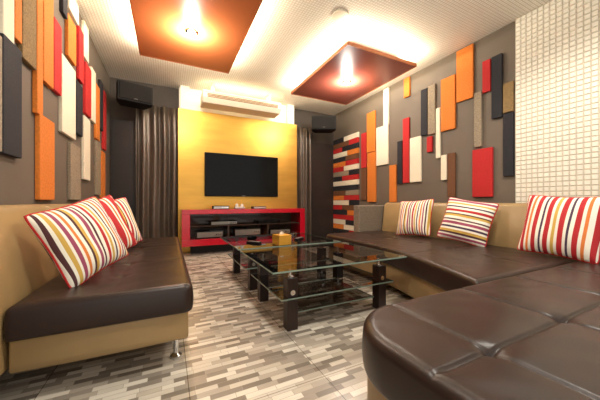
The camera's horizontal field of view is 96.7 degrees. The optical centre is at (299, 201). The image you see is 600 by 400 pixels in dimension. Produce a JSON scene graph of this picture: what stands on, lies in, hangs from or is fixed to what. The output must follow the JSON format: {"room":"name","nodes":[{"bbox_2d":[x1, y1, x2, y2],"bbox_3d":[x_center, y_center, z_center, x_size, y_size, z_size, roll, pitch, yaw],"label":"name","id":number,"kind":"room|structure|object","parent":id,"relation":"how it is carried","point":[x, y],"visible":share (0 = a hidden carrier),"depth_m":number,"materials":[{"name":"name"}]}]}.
{"room":"entertainment venue","nodes":[
{"label":"entertainment venue","id":0,"kind":"room"},
{"bbox_2d":[0,0,109,204],"bbox_3d":[-1.793,-0.565,1.640,0.100,2.830,5.730,0,0,-26],"label":"wall","id":1,"kind":"structure","parent":0,"point":[17,176],"depth_m":2.07,"materials":[{"name":"grey paint"}]},
{"bbox_2d":[0,36,1,151],"bbox_3d":[-1.590,-0.579,1.377,0.030,0.621,0.130,0,0,-26],"label":"acoustic panel","id":2,"kind":"object","parent":1,"relation":"attached to","point":[0,36],"visible":1,"depth_m":1.43,"materials":[{"name":"grey fabric"}]},
{"bbox_2d":[0,0,13,42],"bbox_3d":[-1.649,-1.192,1.496,0.030,0.562,0.117,0,0,-26],"label":"acoustic panel","id":3,"kind":"object","parent":1,"relation":"attached to","point":[6,6],"visible":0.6,"depth_m":1.49,"materials":[{"name":"beige fabric"}]},
{"bbox_2d":[0,33,21,158],"bbox_3d":[-1.669,-0.593,1.536,0.030,0.656,0.207,0,0,-26],"label":"acoustic panel","id":4,"kind":"object","parent":1,"relation":"attached to","point":[11,54],"visible":1,"depth_m":1.52,"materials":[{"name":"grey fabric"}]},
{"bbox_2d":[14,0,21,43],"bbox_3d":[-1.697,-1.267,1.593,0.030,0.605,0.080,0,0,-26],"label":"acoustic panel","id":5,"kind":"object","parent":1,"relation":"attached to","point":[17,3],"visible":0.71,"depth_m":1.59,"materials":[{"name":"orange fabric"}]},
{"bbox_2d":[17,0,35,69],"bbox_3d":[-1.762,-1.196,1.724,0.030,0.608,0.192,0,0,-26],"label":"acoustic panel","id":6,"kind":"object","parent":1,"relation":"attached to","point":[28,46],"visible":0.75,"depth_m":1.72,"materials":[{"name":"brown fabric"}]},
{"bbox_2d":[32,0,42,115],"bbox_3d":[-1.830,-1.151,1.863,0.030,1.085,0.094,0,0,-26],"label":"acoustic panel","id":7,"kind":"object","parent":1,"relation":"attached to","point":[37,75],"visible":0.72,"depth_m":1.84,"materials":[{"name":"orange fabric"}]},
{"bbox_2d":[35,114,54,199],"bbox_3d":[-1.887,-0.319,1.978,0.030,0.607,0.272,0,0,-26],"label":"acoustic panel","id":8,"kind":"object","parent":1,"relation":"attached to","point":[44,128],"visible":0.94,"depth_m":1.93,"materials":[{"name":"orange fabric"}]},
{"bbox_2d":[43,0,53,88],"bbox_3d":[-1.897,-1.271,1.999,0.030,0.787,0.184,0,0,-26],"label":"acoustic panel","id":9,"kind":"object","parent":1,"relation":"attached to","point":[48,5],"visible":0.75,"depth_m":1.99,"materials":[{"name":"orange fabric"}]},
{"bbox_2d":[51,17,61,95],"bbox_3d":[-1.980,-1.175,2.167,0.030,0.577,0.162,0,0,-26],"label":"acoustic panel","id":10,"kind":"object","parent":1,"relation":"attached to","point":[57,90],"visible":0.74,"depth_m":2.16,"materials":[{"name":"red fabric"}]},
{"bbox_2d":[59,0,67,18],"bbox_3d":[-2.058,-1.780,2.325,0.030,0.314,0.110,0,0,-26],"label":"acoustic panel","id":11,"kind":"object","parent":1,"relation":"attached to","point":[63,4],"visible":1,"depth_m":2.30,"materials":[{"name":"grey fabric"}]},
{"bbox_2d":[58,54,75,139],"bbox_3d":[-2.104,-0.929,2.418,0.030,0.664,0.366,0,0,-26],"label":"acoustic panel","id":12,"kind":"object","parent":1,"relation":"attached to","point":[66,102],"visible":0.86,"depth_m":2.37,"materials":[{"name":"beige fabric"}]},
{"bbox_2d":[65,13,75,65],"bbox_3d":[-2.142,-1.509,2.493,0.030,0.383,0.230,0,0,-26],"label":"acoustic panel","id":13,"kind":"object","parent":1,"relation":"attached to","point":[70,28],"visible":0.87,"depth_m":2.44,"materials":[{"name":"orange fabric"}]},
{"bbox_2d":[68,0,78,24],"bbox_3d":[-2.169,-1.863,2.548,0.030,0.194,0.270,0,0,-26],"label":"acoustic panel","id":14,"kind":"object","parent":1,"relation":"attached to","point":[73,8],"visible":0.86,"depth_m":2.55,"materials":[{"name":"beige fabric"}]},
{"bbox_2d":[67,142,80,199],"bbox_3d":[-2.190,-0.286,2.591,0.030,0.534,0.311,0,0,-26],"label":"acoustic panel","id":15,"kind":"object","parent":1,"relation":"attached to","point":[73,151],"visible":1,"depth_m":2.52,"materials":[{"name":"grey fabric"}]},
{"bbox_2d":[76,80,82,136],"bbox_3d":[-2.246,-0.938,2.704,0.030,0.517,0.202,0,0,-26],"label":"acoustic panel","id":16,"kind":"object","parent":1,"relation":"attached to","point":[79,90],"visible":0.76,"depth_m":2.69,"materials":[{"name":"grey fabric"}]},
{"bbox_2d":[76,25,83,84],"bbox_3d":[-2.273,-1.511,2.758,0.030,0.538,0.157,0,0,-26],"label":"acoustic panel","id":17,"kind":"object","parent":1,"relation":"attached to","point":[79,34],"visible":0.99,"depth_m":2.72,"materials":[{"name":"red fabric"}]},
{"bbox_2d":[81,20,88,62],"bbox_3d":[-2.357,-1.752,2.928,0.030,0.384,0.177,0,0,-26],"label":"acoustic panel","id":18,"kind":"object","parent":1,"relation":"attached to","point":[84,28],"visible":0.74,"depth_m":2.92,"materials":[{"name":"beige fabric"}]},
{"bbox_2d":[81,115,89,180],"bbox_3d":[-2.371,-0.588,2.957,0.030,0.687,0.242,0,0,-26],"label":"acoustic panel","id":19,"kind":"object","parent":1,"relation":"attached to","point":[85,140],"visible":0.89,"depth_m":2.89,"materials":[{"name":"beige fabric"}]},
{"bbox_2d":[83,61,90,118],"bbox_3d":[-2.394,-1.250,3.004,0.030,0.563,0.229,0,0,-26],"label":"acoustic panel","id":20,"kind":"object","parent":1,"relation":"attached to","point":[87,71],"visible":0.86,"depth_m":2.96,"materials":[{"name":"red fabric"}]},
{"bbox_2d":[89,66,95,123],"bbox_3d":[-2.499,-1.278,3.216,0.030,0.627,0.190,0,0,-26],"label":"acoustic panel","id":21,"kind":"object","parent":1,"relation":"attached to","point":[93,74],"visible":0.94,"depth_m":3.20,"materials":[{"name":"beige fabric"}]},
{"bbox_2d":[94,83,99,140],"bbox_3d":[-2.596,-1.139,3.412,0.030,0.691,0.187,0,0,-26],"label":"acoustic panel","id":22,"kind":"object","parent":1,"relation":"attached to","point":[97,125],"visible":0.77,"depth_m":3.38,"materials":[{"name":"orange fabric"}]},
{"bbox_2d":[94,140,100,194],"bbox_3d":[-2.615,-0.433,3.450,0.030,0.686,0.220,0,0,-26],"label":"acoustic panel","id":23,"kind":"object","parent":1,"relation":"attached to","point":[97,146],"visible":1,"depth_m":3.38,"materials":[{"name":"grey fabric"}]},
{"bbox_2d":[98,79,102,130],"bbox_3d":[-2.692,-1.298,3.606,0.030,0.649,0.179,0,0,-26],"label":"acoustic panel","id":24,"kind":"object","parent":1,"relation":"attached to","point":[100,84],"visible":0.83,"depth_m":3.58,"materials":[{"name":"grey fabric"}]},
{"bbox_2d":[99,151,104,197],"bbox_3d":[-2.741,-0.375,3.705,0.030,0.639,0.222,0,0,-26],"label":"acoustic panel","id":25,"kind":"object","parent":1,"relation":"attached to","point":[102,152],"visible":0.63,"depth_m":3.64,"materials":[{"name":"orange fabric"}]},
{"bbox_2d":[101,90,105,150],"bbox_3d":[-2.784,-1.152,3.792,0.030,0.825,0.165,0,0,-26],"label":"acoustic panel","id":26,"kind":"object","parent":1,"relation":"attached to","point":[103,133],"visible":0.84,"depth_m":3.75,"materials":[{"name":"red fabric"}]},
{"bbox_2d":[0,244,413,399],"bbox_3d":[0.126,0.900,2.645,4.430,0.100,5.830,0,0,-26],"label":"floor","id":27,"kind":"structure","parent":0,"point":[237,346],"depth_m":1.45,"materials":[{"name":"tile"}]},
{"bbox_2d":[0,204,193,375],"bbox_3d":[-1.440,0.432,2.166,0.909,0.835,2.200,0,0,-26],"label":"sofa","id":28,"kind":"object","parent":27,"relation":"on","point":[144,298],"visible":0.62,"depth_m":1.27,"materials":[{"name":"beige leather"}]},
{"bbox_2d":[23,196,128,287],"bbox_3d":[-1.210,0.205,1.499,0.236,0.480,0.488,0,0,0],"label":"throw pillow","id":29,"kind":"object","parent":28,"relation":"on","point":[80,238],"visible":0.97,"depth_m":1.39,"materials":[{"name":"multicoloured fabric"}]},
{"bbox_2d":[98,195,136,248],"bbox_3d":[-1.441,0.200,1.943,0.212,0.510,0.520,0,0,4],"label":"throw pillow","id":30,"kind":"object","parent":28,"relation":"on","point":[108,203],"visible":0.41,"depth_m":2.03,"materials":[{"name":"red fabric"}]},
{"bbox_2d":[114,197,141,241],"bbox_3d":[-1.645,0.195,2.378,0.213,0.480,0.492,0,0,5],"label":"throw pillow","id":31,"kind":"object","parent":28,"relation":"on","point":[122,204],"visible":0.32,"depth_m":2.47,"materials":[{"name":"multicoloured fabric"}]},
{"bbox_2d":[181,208,304,253],"bbox_3d":[-0.959,0.485,4.783,2.140,0.730,0.425,0,0,-26],"label":"media console","id":32,"kind":"object","parent":27,"relation":"on","point":[192,220],"visible":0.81,"depth_m":4.65,"materials":[{"name":"red paint"}]},
{"bbox_2d":[195,229,222,238],"bbox_3d":[-1.532,0.534,4.498,0.420,0.120,0.297,0,0,-26],"label":"amplifier","id":33,"kind":"object","parent":32,"relation":"on","point":[207,233],"visible":0.96,"depth_m":4.39,"materials":[{"name":"black plastic"}]},
{"bbox_2d":[212,206,228,208],"bbox_3d":[-1.344,0.092,4.524,0.260,0.055,0.177,0,0,-26],"label":"box","id":34,"kind":"object","parent":32,"relation":"on","point":[213,207],"visible":0.91,"depth_m":4.46,"materials":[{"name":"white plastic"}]},
{"bbox_2d":[209,220,236,224],"bbox_3d":[-1.326,0.352,4.600,0.440,0.070,0.277,0,0,-26],"label":"mixer","id":35,"kind":"object","parent":32,"relation":"on","point":[211,222],"visible":1,"depth_m":4.51,"materials":[{"name":"black plastic"}]},
{"bbox_2d":[234,204,244,208],"bbox_3d":[-1.061,0.074,4.674,0.180,0.090,0.120,0,0,-26],"label":"charger","id":36,"kind":"object","parent":32,"relation":"on","point":[236,205],"visible":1,"depth_m":4.63,"materials":[{"name":"white plastic"}]},
{"bbox_2d":[190,221,298,226],"bbox_3d":[-0.958,0.394,4.803,1.918,0.012,0.359,0,0,-26],"label":"shelf","id":37,"kind":"object","parent":32,"relation":"attached to","point":[239,223],"depth_m":4.75,"materials":[{"name":"black wood"}]},
{"bbox_2d":[231,226,260,235],"bbox_3d":[-0.968,0.524,4.777,0.460,0.140,0.297,0,0,-26],"label":"amplifier","id":38,"kind":"object","parent":32,"relation":"on","point":[251,230],"visible":0.91,"depth_m":4.67,"materials":[{"name":"black plastic"}]},
{"bbox_2d":[251,206,265,208],"bbox_3d":[-0.744,0.100,4.821,0.240,0.040,0.167,0,0,-26],"label":"box","id":39,"kind":"object","parent":32,"relation":"on","point":[252,207],"visible":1,"depth_m":4.76,"materials":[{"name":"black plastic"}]},
{"bbox_2d":[220,233,340,290],"bbox_3d":[-0.263,0.639,3.083,1.123,0.422,0.923,0,0,-26],"label":"coffee table","id":40,"kind":"object","parent":27,"relation":"on","point":[238,243],"visible":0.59,"depth_m":2.89,"materials":[{"name":"clear glass"}]},
{"bbox_2d":[229,253,257,268],"bbox_3d":[-0.263,0.627,3.083,0.960,0.001,0.800,0,0,-26],"label":"glass shelf","id":41,"kind":"object","parent":40,"relation":"attached to","point":[241,258],"depth_m":2.91,"materials":[{"name":"clear glass"}]},
{"bbox_2d":[247,236,256,239],"bbox_3d":[-0.545,0.409,3.021,0.120,0.036,0.120,0,0,-26],"label":"ashtray","id":42,"kind":"object","parent":40,"relation":"on","point":[248,237],"visible":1,"depth_m":2.98,"materials":[{"name":"black plastic"}]},
{"bbox_2d":[246,241,261,243],"bbox_3d":[-0.479,0.417,2.775,0.170,0.020,0.044,0,0,29],"label":"remote control","id":43,"kind":"object","parent":40,"relation":"on","point":[254,242],"visible":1,"depth_m":2.75,"materials":[{"name":"black plastic"}]},
{"bbox_2d":[272,231,290,245],"bbox_3d":[-0.185,0.360,2.698,0.140,0.136,0.140,0,0,-35],"label":"tissue box","id":44,"kind":"object","parent":40,"relation":"on","point":[280,239],"visible":1,"depth_m":2.65,"materials":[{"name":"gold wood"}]},
{"bbox_2d":[240,242,406,330],"bbox_3d":[0.158,0.639,2.231,1.123,0.422,0.823,0,0,-26],"label":"coffee table","id":45,"kind":"object","parent":27,"relation":"on","point":[303,278],"visible":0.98,"depth_m":2.10,"materials":[{"name":"clear glass"}]},
{"bbox_2d":[252,265,392,299],"bbox_3d":[0.158,0.627,2.231,0.960,0.001,0.700,0,0,-26],"label":"glass shelf","id":46,"kind":"object","parent":45,"relation":"attached to","point":[316,281],"depth_m":2.13,"materials":[{"name":"clear glass"}]},
{"bbox_2d":[298,288,371,310],"bbox_3d":[0.158,0.752,2.231,0.680,0.001,0.560,0,0,-26],"label":"glass shelf","id":47,"kind":"object","parent":45,"relation":"attached to","point":[317,301],"depth_m":2.08,"materials":[{"name":"clear glass"}]},
{"bbox_2d":[326,203,599,399],"bbox_3d":[0.957,0.430,2.284,2.599,0.840,3.255,0,0,-26],"label":"sectional sofa","id":48,"kind":"object","parent":27,"relation":"on","point":[498,320],"visible":0.94,"depth_m":0.97,"materials":[{"name":"brown leather"}]},
{"bbox_2d":[396,199,433,235],"bbox_3d":[1.429,0.195,3.339,0.222,0.465,0.480,0,0,-38],"label":"throw pillow","id":49,"kind":"object","parent":48,"relation":"on","point":[414,216],"visible":1,"depth_m":3.25,"materials":[{"name":"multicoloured fabric"}]},
{"bbox_2d":[437,197,498,246],"bbox_3d":[1.701,0.195,2.737,0.224,0.498,0.520,0,0,-39],"label":"throw pillow","id":50,"kind":"object","parent":48,"relation":"on","point":[466,221],"visible":1,"depth_m":2.66,"materials":[{"name":"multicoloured fabric"}]},
{"bbox_2d":[517,195,599,263],"bbox_3d":[2.011,0.185,2.066,0.236,0.491,0.498,0,0,-19],"label":"throw pillow","id":51,"kind":"object","parent":48,"relation":"on","point":[567,227],"visible":1,"depth_m":1.99,"materials":[{"name":"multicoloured fabric"}]},
{"bbox_2d":[110,77,333,236],"bbox_3d":[-1.144,-0.565,5.213,4.430,2.830,0.100,0,0,-26],"label":"wall","id":52,"kind":"structure","parent":0,"point":[168,97],"depth_m":4.60,"materials":[{"name":"paint"}]},
{"bbox_2d":[111,120,135,220],"bbox_3d":[-2.834,-0.225,4.299,0.330,2.150,0.040,0,0,-26],"label":"door","id":53,"kind":"structure","parent":52,"relation":"in","point":[123,133],"depth_m":4.29,"materials":[{"name":"black wood"}]},
{"bbox_2d":[116,79,152,109],"bbox_3d":[-2.556,-1.565,4.066,0.440,0.270,0.665,0,0,-40],"label":"loudspeaker","id":54,"kind":"object","parent":52,"relation":"attached to","point":[128,94],"visible":1,"depth_m":3.83,"materials":[{"name":"black plastic"}]},
{"bbox_2d":[119,81,151,103],"bbox_3d":[-2.348,-1.565,3.821,0.400,0.230,0.018,0,0,-40],"label":"grille","id":55,"kind":"object","parent":54,"relation":"attached to","point":[128,91],"depth_m":3.81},
{"bbox_2d":[179,87,285,122],"bbox_3d":[-1.122,-0.565,5.112,2.180,2.830,0.100,0,0,-26],"label":"trim","id":56,"kind":"structure","parent":52,"relation":"attached to","point":[194,95],"depth_m":4.87,"materials":[{"name":"white paint"}]},
{"bbox_2d":[311,142,332,237],"bbox_3d":[0.456,-0.225,5.926,0.630,2.150,0.040,0,0,-26],"label":"door","id":57,"kind":"structure","parent":52,"relation":"in","point":[321,154],"depth_m":5.91,"materials":[{"name":"brown wood"}]},
{"bbox_2d":[312,116,335,132],"bbox_3d":[0.477,-1.555,5.565,0.480,0.270,0.740,0,0,2],"label":"loudspeaker","id":58,"kind":"object","parent":52,"relation":"attached to","point":[320,124],"visible":1,"depth_m":5.20,"materials":[{"name":"black plastic"}]},
{"bbox_2d":[313,116,334,127],"bbox_3d":[0.467,-1.555,5.205,0.440,0.230,0.018,0,0,2],"label":"grille","id":59,"kind":"object","parent":58,"relation":"attached to","point":[318,121],"depth_m":5.20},
{"bbox_2d":[178,108,296,251],"bbox_3d":[-1.077,-0.365,5.023,2.220,2.430,0.100,0,0,-26],"label":"wall","id":60,"kind":"structure","parent":0,"point":[199,132],"depth_m":4.84,"materials":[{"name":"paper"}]},
{"bbox_2d":[136,105,176,238],"bbox_3d":[-2.348,-0.370,4.381,0.593,2.400,0.103,0,0,-26],"label":"curtain","id":61,"kind":"object","parent":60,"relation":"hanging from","point":[156,127],"visible":0.84,"depth_m":4.37,"materials":[{"name":"fabric"}]},
{"bbox_2d":[180,85,188,109],"bbox_3d":[-1.978,-1.785,4.588,0.140,0.390,0.080,0,0,-26],"label":"trim","id":62,"kind":"structure","parent":60,"relation":"attached to","point":[184,90],"depth_m":4.55,"materials":[{"name":"white paint"}]},
{"bbox_2d":[205,152,277,196],"bbox_3d":[-1.050,-0.484,4.948,1.360,0.768,0.058,0,0,-26],"label":"television","id":63,"kind":"object","parent":60,"relation":"attached to","point":[231,175],"visible":1,"depth_m":4.90,"materials":[{"name":"black plastic"}]},
{"bbox_2d":[286,104,293,123],"bbox_3d":[-0.203,-1.785,5.466,0.140,0.390,0.080,0,0,-26],"label":"trim","id":64,"kind":"structure","parent":60,"relation":"attached to","point":[289,108],"depth_m":5.43,"materials":[{"name":"white paint"}]},
{"bbox_2d":[297,127,310,233],"bbox_3d":[0.095,-0.360,5.589,0.324,2.380,0.102,0,0,-26],"label":"curtain","id":65,"kind":"object","parent":60,"relation":"hanging from","point":[303,134],"visible":0.84,"depth_m":5.58,"materials":[{"name":"fabric"}]},
{"bbox_2d":[76,0,551,114],"bbox_3d":[0.126,-2.030,2.645,4.430,0.100,5.830,0,0,-26],"label":"ceiling","id":66,"kind":"structure","parent":0,"point":[286,41],"depth_m":3.19,"materials":[{"name":"white paint"}]},
{"bbox_2d":[129,0,262,73],"bbox_3d":[-1.146,-1.867,2.825,1.070,0.226,1.520,0,0,-26],"label":"ceiling panel","id":67,"kind":"object","parent":66,"relation":"hanging from","point":[205,34],"visible":1,"depth_m":2.77,"materials":[{"name":"orange wood"}]},
{"bbox_2d":[185,28,197,36],"bbox_3d":[-1.146,-1.776,2.825,0.124,0.045,0.124,0,0,-26],"label":"spotlight","id":68,"kind":"object","parent":67,"relation":"attached to","point":[193,32],"depth_m":2.80,"materials":[{"name":"silver metal"}]},
{"bbox_2d":[200,83,280,117],"bbox_3d":[-1.025,-1.802,4.735,1.360,0.355,0.382,0,0,-26],"label":"air conditioner","id":69,"kind":"object","parent":66,"relation":"attached to","point":[209,99],"visible":1,"depth_m":4.60,"materials":[{"name":"beige plastic"}]},
{"bbox_2d":[332,9,348,21],"bbox_3d":[0.429,-1.973,2.833,0.180,0.014,0.180,0,0,-26],"label":"ceiling speaker","id":70,"kind":"object","parent":66,"relation":"attached to","point":[341,15],"visible":1,"depth_m":2.81,"materials":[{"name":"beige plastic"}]},
{"bbox_2d":[291,41,416,104],"bbox_3d":[0.700,-1.867,3.999,1.120,0.226,1.570,0,0,-26],"label":"ceiling panel","id":71,"kind":"object","parent":66,"relation":"hanging from","point":[354,70],"visible":1,"depth_m":3.74,"materials":[{"name":"brown wood"}]},
{"bbox_2d":[343,80,350,84],"bbox_3d":[0.700,-1.776,3.999,0.124,0.045,0.124,0,0,-26],"label":"spotlight","id":72,"kind":"object","parent":71,"relation":"attached to","point":[346,82],"depth_m":3.97,"materials":[{"name":"silver metal"}]},
{"bbox_2d":[334,0,599,232],"bbox_3d":[2.074,-0.565,3.552,0.133,2.830,5.730,0,0,-26],"label":"wall","id":73,"kind":"structure","parent":0,"point":[557,43],"depth_m":2.79,"materials":[{"name":"grey paint"}]},
{"bbox_2d":[333,132,358,232],"bbox_3d":[0.967,-0.350,5.677,0.035,2.074,0.878,0,0,-26],"label":"wall panel","id":74,"kind":"object","parent":73,"relation":"attached to","point":[345,149],"visible":0.9,"depth_m":5.65,"materials":[{"name":"multicoloured fabric"}]},
{"bbox_2d":[361,168,366,199],"bbox_3d":[1.234,-0.341,5.142,0.030,0.606,0.142,0,0,-26],"label":"acoustic panel","id":75,"kind":"object","parent":73,"relation":"attached to","point":[363,171],"visible":0.98,"depth_m":5.11,"materials":[{"name":"brown fabric"}]},
{"bbox_2d":[361,132,366,167],"bbox_3d":[1.234,-0.990,5.142,0.030,0.673,0.142,0,0,-26],"label":"acoustic panel","id":76,"kind":"object","parent":73,"relation":"attached to","point":[363,135],"visible":0.98,"depth_m":5.11,"materials":[{"name":"red fabric"}]},
{"bbox_2d":[367,110,375,152],"bbox_3d":[1.324,-1.298,4.960,0.030,0.742,0.228,0,0,-26],"label":"acoustic panel","id":77,"kind":"object","parent":73,"relation":"attached to","point":[371,117],"visible":0.98,"depth_m":4.93,"materials":[{"name":"orange fabric"}]},
{"bbox_2d":[367,152,376,201],"bbox_3d":[1.330,-0.458,4.947,0.030,0.916,0.226,0,0,-26],"label":"acoustic panel","id":78,"kind":"object","parent":73,"relation":"attached to","point":[371,157],"visible":1,"depth_m":4.93,"materials":[{"name":"orange fabric"}]},
{"bbox_2d":[376,124,388,165],"bbox_3d":[1.452,-0.993,4.701,0.030,0.685,0.290,0,0,-26],"label":"acoustic panel","id":79,"kind":"object","parent":73,"relation":"attached to","point":[382,133],"visible":1,"depth_m":4.68,"materials":[{"name":"beige fabric"}]},
{"bbox_2d":[383,87,389,125],"bbox_3d":[1.494,-1.645,4.617,0.030,0.631,0.126,0,0,-26],"label":"acoustic panel","id":80,"kind":"object","parent":73,"relation":"attached to","point":[386,92],"visible":1,"depth_m":4.59,"materials":[{"name":"beige fabric"}]},
{"bbox_2d":[389,165,396,201],"bbox_3d":[1.562,-0.310,4.479,0.030,0.620,0.152,0,0,-26],"label":"acoustic panel","id":81,"kind":"object","parent":73,"relation":"attached to","point":[392,168],"visible":0.97,"depth_m":4.45,"materials":[{"name":"orange fabric"}]},
{"bbox_2d":[397,141,402,183],"bbox_3d":[1.629,-0.641,4.343,0.030,0.698,0.100,0,0,-26],"label":"acoustic panel","id":82,"kind":"object","parent":73,"relation":"attached to","point":[399,143],"visible":0.97,"depth_m":4.32,"materials":[{"name":"grey fabric"}]},
{"bbox_2d":[403,117,409,182],"bbox_3d":[1.685,-0.814,4.229,0.030,1.028,0.125,0,0,-26],"label":"acoustic panel","id":83,"kind":"object","parent":73,"relation":"attached to","point":[406,122],"visible":0.99,"depth_m":4.21,"materials":[{"name":"red fabric"}]},
{"bbox_2d":[404,76,410,97],"bbox_3d":[1.692,-1.808,4.216,0.030,0.305,0.114,0,0,-26],"label":"acoustic panel","id":84,"kind":"object","parent":73,"relation":"attached to","point":[407,81],"visible":1,"depth_m":4.19,"materials":[{"name":"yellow fabric"}]},
{"bbox_2d":[410,136,421,181],"bbox_3d":[1.765,-0.646,4.069,0.030,0.684,0.207,0,0,-26],"label":"acoustic panel","id":85,"kind":"object","parent":73,"relation":"attached to","point":[416,142],"visible":1,"depth_m":4.04,"materials":[{"name":"beige fabric"}]},
{"bbox_2d":[421,88,427,135],"bbox_3d":[1.832,-1.319,3.932,0.030,0.684,0.107,0,0,-26],"label":"acoustic panel","id":86,"kind":"object","parent":73,"relation":"attached to","point":[424,93],"visible":0.99,"depth_m":3.91,"materials":[{"name":"grey fabric"}]},
{"bbox_2d":[427,136,432,151],"bbox_3d":[1.873,-0.831,3.849,0.030,0.223,0.086,0,0,-26],"label":"acoustic panel","id":87,"kind":"object","parent":73,"relation":"attached to","point":[429,139],"visible":1,"depth_m":3.83,"materials":[{"name":"red fabric"}]},
{"bbox_2d":[428,84,435,134],"bbox_3d":[1.887,-1.321,3.820,0.030,0.700,0.117,0,0,-26],"label":"acoustic panel","id":88,"kind":"object","parent":73,"relation":"attached to","point":[431,89],"visible":1,"depth_m":3.80,"materials":[{"name":"grey fabric"}]},
{"bbox_2d":[436,108,440,157],"bbox_3d":[1.933,-0.962,3.728,0.030,0.697,0.065,0,0,-26],"label":"acoustic panel","id":89,"kind":"object","parent":73,"relation":"attached to","point":[438,110],"visible":1,"depth_m":3.71,"materials":[{"name":"beige fabric"}]},
{"bbox_2d":[441,155,446,179],"bbox_3d":[1.971,-0.471,3.650,0.030,0.341,0.084,0,0,-26],"label":"acoustic panel","id":90,"kind":"object","parent":73,"relation":"attached to","point":[443,157],"visible":1,"depth_m":3.64,"materials":[{"name":"beige fabric"}]},
{"bbox_2d":[441,74,455,131],"bbox_3d":[1.998,-1.324,3.597,0.030,0.712,0.204,0,0,-26],"label":"acoustic panel","id":91,"kind":"object","parent":73,"relation":"attached to","point":[448,85],"visible":1,"depth_m":3.58,"materials":[{"name":"orange fabric"}]},
{"bbox_2d":[447,152,455,196],"bbox_3d":[2.019,-0.359,3.554,0.030,0.584,0.108,0,0,-26],"label":"acoustic panel","id":92,"kind":"object","parent":73,"relation":"attached to","point":[451,157],"visible":0.99,"depth_m":3.54,"materials":[{"name":"brown fabric"}]},
{"bbox_2d":[456,43,473,102],"bbox_3d":[2.098,-1.627,3.395,0.030,0.667,0.213,0,0,-26],"label":"acoustic panel","id":93,"kind":"object","parent":73,"relation":"attached to","point":[465,56],"visible":1,"depth_m":3.37,"materials":[{"name":"orange fabric"}]},
{"bbox_2d":[474,91,482,147],"bbox_3d":[2.169,-1.002,3.250,0.030,0.668,0.090,0,0,-26],"label":"acoustic panel","id":94,"kind":"object","parent":73,"relation":"attached to","point":[478,97],"visible":1,"depth_m":3.23,"materials":[{"name":"grey fabric"}]},
{"bbox_2d":[472,147,493,196],"bbox_3d":[2.192,-0.350,3.204,0.030,0.580,0.229,0,0,-26],"label":"acoustic panel","id":95,"kind":"object","parent":73,"relation":"attached to","point":[482,159],"visible":1,"depth_m":3.18,"materials":[{"name":"red fabric"}]},
{"bbox_2d":[482,59,490,93],"bbox_3d":[2.213,-1.488,3.161,0.030,0.378,0.090,0,0,-26],"label":"acoustic panel","id":96,"kind":"object","parent":73,"relation":"attached to","point":[486,65],"visible":1,"depth_m":3.15,"materials":[{"name":"red fabric"}]},
{"bbox_2d":[491,53,502,118],"bbox_3d":[2.262,-1.322,3.063,0.030,0.721,0.110,0,0,-26],"label":"acoustic panel","id":97,"kind":"object","parent":73,"relation":"attached to","point":[496,61],"visible":1,"depth_m":3.05,"materials":[{"name":"grey fabric"}]},
{"bbox_2d":[503,112,514,175],"bbox_3d":[2.313,-0.636,2.960,0.030,0.697,0.103,0,0,-26],"label":"acoustic panel","id":98,"kind":"object","parent":73,"relation":"attached to","point":[509,118],"visible":1,"depth_m":2.94,"materials":[{"name":"grey fabric"}]},
{"bbox_2d":[503,81,514,113],"bbox_3d":[2.313,-1.161,2.960,0.030,0.332,0.103,0,0,-26],"label":"acoustic panel","id":99,"kind":"object","parent":73,"relation":"attached to","point":[509,87],"visible":1,"depth_m":2.95,"materials":[{"name":"brown fabric"}]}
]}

